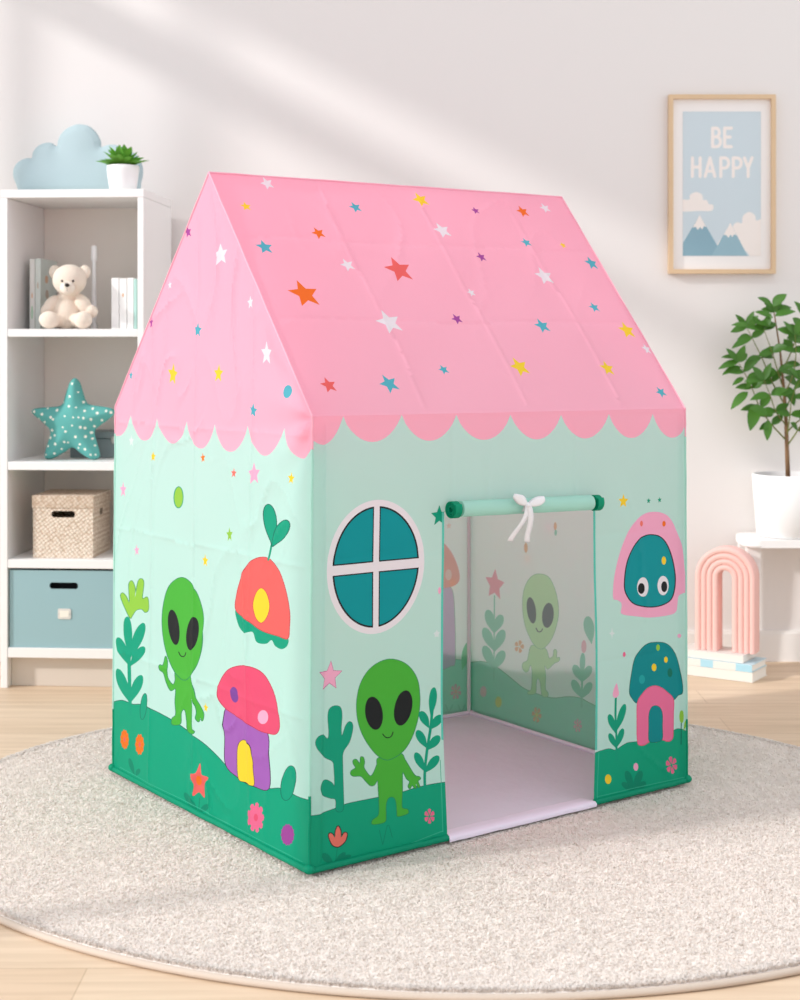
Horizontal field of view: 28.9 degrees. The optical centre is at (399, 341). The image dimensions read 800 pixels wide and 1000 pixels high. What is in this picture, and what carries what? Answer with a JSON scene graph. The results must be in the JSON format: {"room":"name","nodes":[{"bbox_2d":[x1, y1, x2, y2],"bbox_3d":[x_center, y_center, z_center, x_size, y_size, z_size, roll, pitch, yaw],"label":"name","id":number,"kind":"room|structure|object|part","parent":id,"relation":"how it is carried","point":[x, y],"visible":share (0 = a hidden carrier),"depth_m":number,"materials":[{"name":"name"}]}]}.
{"room":"children's room","nodes":[
{"label":"children's room","id":0,"kind":"room"},
{"bbox_2d":[0,0,799,629],"bbox_3d":[0.265,-0.950,4.910,4.670,3.900,0.100,0,0,0],"label":"wall","id":1,"kind":"structure","parent":0,"point":[568,99],"depth_m":4.86,"materials":[{"name":"white paint"}]},
{"bbox_2d":[0,630,799,661],"bbox_3d":[0.325,0.952,4.854,4.550,0.096,0.012,0,0,0],"label":"baseboard","id":2,"kind":"structure","parent":1,"relation":"attached to","point":[775,645],"depth_m":4.85,"materials":[{"name":"white"}]},
{"bbox_2d":[668,94,775,273],"bbox_3d":[1.006,-0.493,4.848,0.334,0.559,0.024,0,0,0],"label":"framed print","id":3,"kind":"object","parent":1,"relation":"attached to","point":[722,147],"visible":1,"depth_m":4.85,"materials":[{"name":"blue paper"}]},
{"bbox_2d":[0,662,799,999],"bbox_3d":[0.265,1.040,2.180,4.670,0.080,5.560,0,0,0],"label":"floor","id":4,"kind":"structure","parent":0,"point":[31,968],"depth_m":3.79,"materials":[{"name":"brown wood"}]},
{"bbox_2d":[1,189,170,687],"bbox_3d":[-0.932,0.280,4.647,0.420,1.440,0.365,0,0,4],"label":"bookcase","id":5,"kind":"object","parent":4,"relation":"on","point":[130,229],"visible":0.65,"depth_m":4.61,"materials":[{"name":"white wood"}]},
{"bbox_3d":[-1.132,0.292,4.661,0.020,1.416,0.365,0,0,4],"label":"panel","id":6,"kind":"part","parent":5,"relation":"part of","materials":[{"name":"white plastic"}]},
{"bbox_2d":[30,259,34,328],"bbox_3d":[-1.087,-0.142,4.690,0.016,0.209,0.170,0,0,4],"label":"book","id":7,"kind":"object","parent":5,"relation":"on","point":[32,261],"visible":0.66,"depth_m":4.61,"materials":[{"name":"white paper"}]},
{"bbox_2d":[35,258,56,328],"bbox_3d":[-1.070,-0.143,4.689,0.017,0.210,0.170,0,0,4],"label":"book","id":8,"kind":"object","parent":5,"relation":"on","point":[44,288],"visible":0.69,"depth_m":4.61,"materials":[{"name":"white paper"}]},
{"bbox_3d":[-0.932,0.640,4.641,0.380,0.025,0.352,0,0,4],"label":"shelf","id":9,"kind":"part","parent":5,"relation":"part of","materials":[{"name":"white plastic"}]},
{"bbox_3d":[-0.932,0.897,4.641,0.380,0.028,0.352,0,0,4],"label":"panel","id":10,"kind":"part","parent":5,"relation":"part of","materials":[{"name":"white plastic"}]},
{"bbox_3d":[-0.932,0.358,4.641,0.380,0.024,0.352,0,0,4],"label":"shelf","id":11,"kind":"part","parent":5,"relation":"part of","materials":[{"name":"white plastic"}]},
{"bbox_2d":[10,568,112,647],"bbox_3d":[-0.932,0.771,4.630,0.373,0.223,0.324,0,0,4],"label":"storage bin","id":12,"kind":"object","parent":5,"relation":"on","point":[50,607],"visible":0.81,"depth_m":4.48,"materials":[{"name":"teal fabric"}]},
{"bbox_2d":[39,264,97,328],"bbox_3d":[-0.972,-0.133,4.535,0.169,0.189,0.124,0,0,19],"label":"teddy bear","id":13,"kind":"object","parent":5,"relation":"on","point":[69,309],"visible":1,"depth_m":4.53},
{"bbox_2d":[32,489,110,557],"bbox_3d":[-0.972,0.537,4.597,0.183,0.182,0.196,0,0,4],"label":"lidded basket","id":14,"kind":"object","parent":5,"relation":"on","point":[67,523],"visible":1,"depth_m":4.50,"materials":[{"name":"wicker"}]},
{"bbox_3d":[-0.972,0.464,4.597,0.183,0.036,0.196,0,0,4],"label":"lid","id":15,"kind":"part","parent":14,"relation":"part of","materials":[{"name":"wicker"}]},
{"bbox_2d":[32,378,113,459],"bbox_3d":[-0.960,0.225,4.551,0.246,0.239,0.062,0,0,4],"label":"cushion","id":16,"kind":"object","parent":5,"relation":"on","point":[73,423],"visible":1,"depth_m":4.53,"materials":[{"name":"teal fabric"}]},
{"bbox_3d":[-0.932,-0.026,4.641,0.380,0.022,0.352,0,0,4],"label":"shelf","id":17,"kind":"part","parent":5,"relation":"part of","materials":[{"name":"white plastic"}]},
{"bbox_2d":[13,124,142,189],"bbox_3d":[-0.969,-0.548,4.667,0.398,0.215,0.042,0,0,4],"label":"decoration","id":18,"kind":"object","parent":5,"relation":"on","point":[70,164],"visible":0.65,"depth_m":4.65,"materials":[{"name":"teal fabric"}]},
{"bbox_3d":[-0.932,-0.428,4.647,0.420,0.024,0.365,0,0,4],"label":"panel","id":19,"kind":"part","parent":5,"relation":"part of","materials":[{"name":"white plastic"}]},
{"bbox_2d":[70,429,113,457],"bbox_3d":[-0.906,0.307,4.693,0.156,0.076,0.142,0,0,4],"label":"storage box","id":20,"kind":"object","parent":5,"relation":"on","point":[104,437],"visible":0.43,"depth_m":4.63,"materials":[{"name":"grey fabric"}]},
{"bbox_3d":[-0.906,0.278,4.695,0.156,0.020,0.139,0,0,4],"label":"lid","id":21,"kind":"part","parent":20,"relation":"part of","materials":[{"name":"grey cardboard"}]},
{"bbox_2d":[91,246,96,328],"bbox_3d":[-0.921,-0.164,4.663,0.020,0.252,0.020,0,0,0],"label":"book","id":22,"kind":"object","parent":5,"relation":"on","point":[93,248],"visible":0.84,"depth_m":4.66,"materials":[{"name":"white paper"}]},
{"bbox_2d":[91,246,96,260],"bbox_3d":[-0.921,-0.267,4.663,0.018,0.045,0.018,0,0,0],"label":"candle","id":23,"kind":"object","parent":22,"relation":"on","point":[93,248],"depth_m":4.66,"materials":[{"name":"white wax"}]},
{"bbox_2d":[111,278,118,328],"bbox_3d":[-0.833,-0.113,4.627,0.022,0.150,0.140,0,0,4],"label":"book","id":24,"kind":"object","parent":5,"relation":"on","point":[114,281],"visible":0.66,"depth_m":4.56,"materials":[{"name":"white paper"}]},
{"bbox_2d":[97,144,148,188],"bbox_3d":[-0.814,-0.508,4.527,0.137,0.136,0.122,0,0,45],"label":"potted succulent","id":25,"kind":"object","parent":5,"relation":"on","point":[122,169],"visible":0.94,"depth_m":4.50,"materials":[{"name":"green plant"}]},
{"bbox_2d":[107,164,138,188],"bbox_3d":[-0.810,-0.478,4.530,0.094,0.074,0.094,0,0,0],"label":"pot","id":26,"kind":"object","parent":5,"relation":"on","point":[120,176],"depth_m":4.49,"materials":[{"name":"white ceramic"}]},
{"bbox_2d":[119,278,126,328],"bbox_3d":[-0.809,-0.113,4.625,0.022,0.150,0.140,0,0,4],"label":"book","id":27,"kind":"object","parent":5,"relation":"on","point":[122,281],"visible":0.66,"depth_m":4.55,"materials":[{"name":"white paper"}]},
{"bbox_2d":[127,278,136,328],"bbox_3d":[-0.788,-0.113,4.624,0.019,0.150,0.140,0,0,4],"label":"book","id":28,"kind":"object","parent":5,"relation":"on","point":[130,281],"visible":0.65,"depth_m":4.55,"materials":[{"name":"white paper"}]},
{"bbox_2d":[134,279,137,328],"bbox_3d":[-0.773,-0.111,4.623,0.009,0.147,0.140,0,0,4],"label":"book","id":29,"kind":"object","parent":5,"relation":"on","point":[135,280],"visible":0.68,"depth_m":4.55,"materials":[{"name":"teal paper"}]},
{"bbox_3d":[-0.732,0.292,4.633,0.018,1.416,0.365,0,0,4],"label":"panel","id":30,"kind":"part","parent":5,"relation":"part of","materials":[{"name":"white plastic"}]},
{"bbox_2d":[0,724,799,999],"bbox_3d":[0.075,0.993,3.293,2.180,0.013,1.903,0,0,0],"label":"round rug","id":31,"kind":"object","parent":4,"relation":"on","point":[694,885],"visible":0.57,"depth_m":2.77,"materials":[{"name":"white carpet"}]},
{"bbox_2d":[108,172,691,874],"bbox_3d":[0.006,0.312,3.466,1.024,1.336,0.893,0,0,-35],"label":"tent","id":32,"kind":"object","parent":31,"relation":"on","point":[399,533],"visible":1,"depth_m":3.21,"materials":[{"name":"teal"}]},
{"bbox_3d":[-0.408,0.315,3.191,0.022,1.325,0.844,0,0,-35],"label":"sunny gable panel","id":33,"kind":"part","parent":32,"relation":"part of","materials":[{"name":"teal fabric"}]},
{"bbox_3d":[0.117,-0.103,3.316,1.002,0.501,0.416,0,0,-37],"label":"roof panel","id":34,"kind":"part","parent":32,"relation":"part of","materials":[{"name":"pink fabric"}]},
{"bbox_3d":[-0.226,0.971,3.796,1.003,0.012,0.012,0,0,-33],"label":"rod","id":35,"kind":"part","parent":32,"relation":"part of","materials":[{"name":"white"}]},
{"bbox_3d":[0.236,0.557,3.145,0.999,0.841,0.009,0,0,-37],"label":"panel","id":36,"kind":"part","parent":32,"relation":"part of","materials":[{"name":"teal fabric"}]},
{"bbox_3d":[0.401,0.971,3.753,0.012,0.012,0.782,0,0,-35],"label":"rod","id":37,"kind":"part","parent":32,"relation":"part of","materials":[{"name":"white"}]},
{"bbox_2d":[687,665,766,682],"bbox_3d":[0.968,0.985,4.658,0.235,0.029,0.125,0,0,33],"label":"book","id":38,"kind":"object","parent":4,"relation":"on","point":[700,671],"visible":0.51,"depth_m":4.59,"materials":[{"name":"beige paper"}]},
{"bbox_2d":[688,657,766,672],"bbox_3d":[0.967,0.959,4.660,0.235,0.022,0.125,0,0,33],"label":"book","id":39,"kind":"object","parent":38,"relation":"on","point":[756,663],"visible":0.56,"depth_m":4.60,"materials":[{"name":"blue paper"}]},
{"bbox_2d":[687,643,755,662],"bbox_3d":[0.955,0.936,4.667,0.205,0.022,0.110,0,0,33],"label":"book","id":40,"kind":"object","parent":39,"relation":"on","point":[725,653],"visible":0.65,"depth_m":4.62,"materials":[{"name":"white paper"}]},
{"bbox_2d":[695,545,759,653],"bbox_3d":[0.983,0.769,4.653,0.181,0.311,0.062,0,0,26],"label":"arch","id":41,"kind":"object","parent":40,"relation":"on","point":[743,568],"visible":1,"depth_m":4.63,"materials":[{"name":"pink plastic"}]},
{"bbox_2d":[736,532,799,655],"bbox_3d":[1.351,0.797,4.748,0.620,0.406,0.196,0,0,0],"label":"side table","id":42,"kind":"object","parent":4,"relation":"on","point":[752,543],"visible":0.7,"depth_m":4.67,"materials":[{"name":"white paint"}]},
{"bbox_3d":[1.073,0.809,4.710,0.047,0.381,0.028,0,0,0],"label":"leg","id":43,"kind":"part","parent":42,"relation":"part of","materials":[{"name":"white paint"}]},
{"bbox_2d":[719,294,799,538],"bbox_3d":[1.176,0.223,4.748,0.415,0.741,0.218,0,0,0],"label":"potted tree","id":44,"kind":"object","parent":42,"relation":"on","point":[776,494],"visible":1,"depth_m":4.72,"materials":[{"name":"green plant"}]},
{"bbox_3d":[1.188,0.498,4.748,0.218,0.190,0.218,0,0,0],"label":"pot","id":45,"kind":"part","parent":44,"relation":"part of","materials":[{"name":"white ceramic"}]}
]}

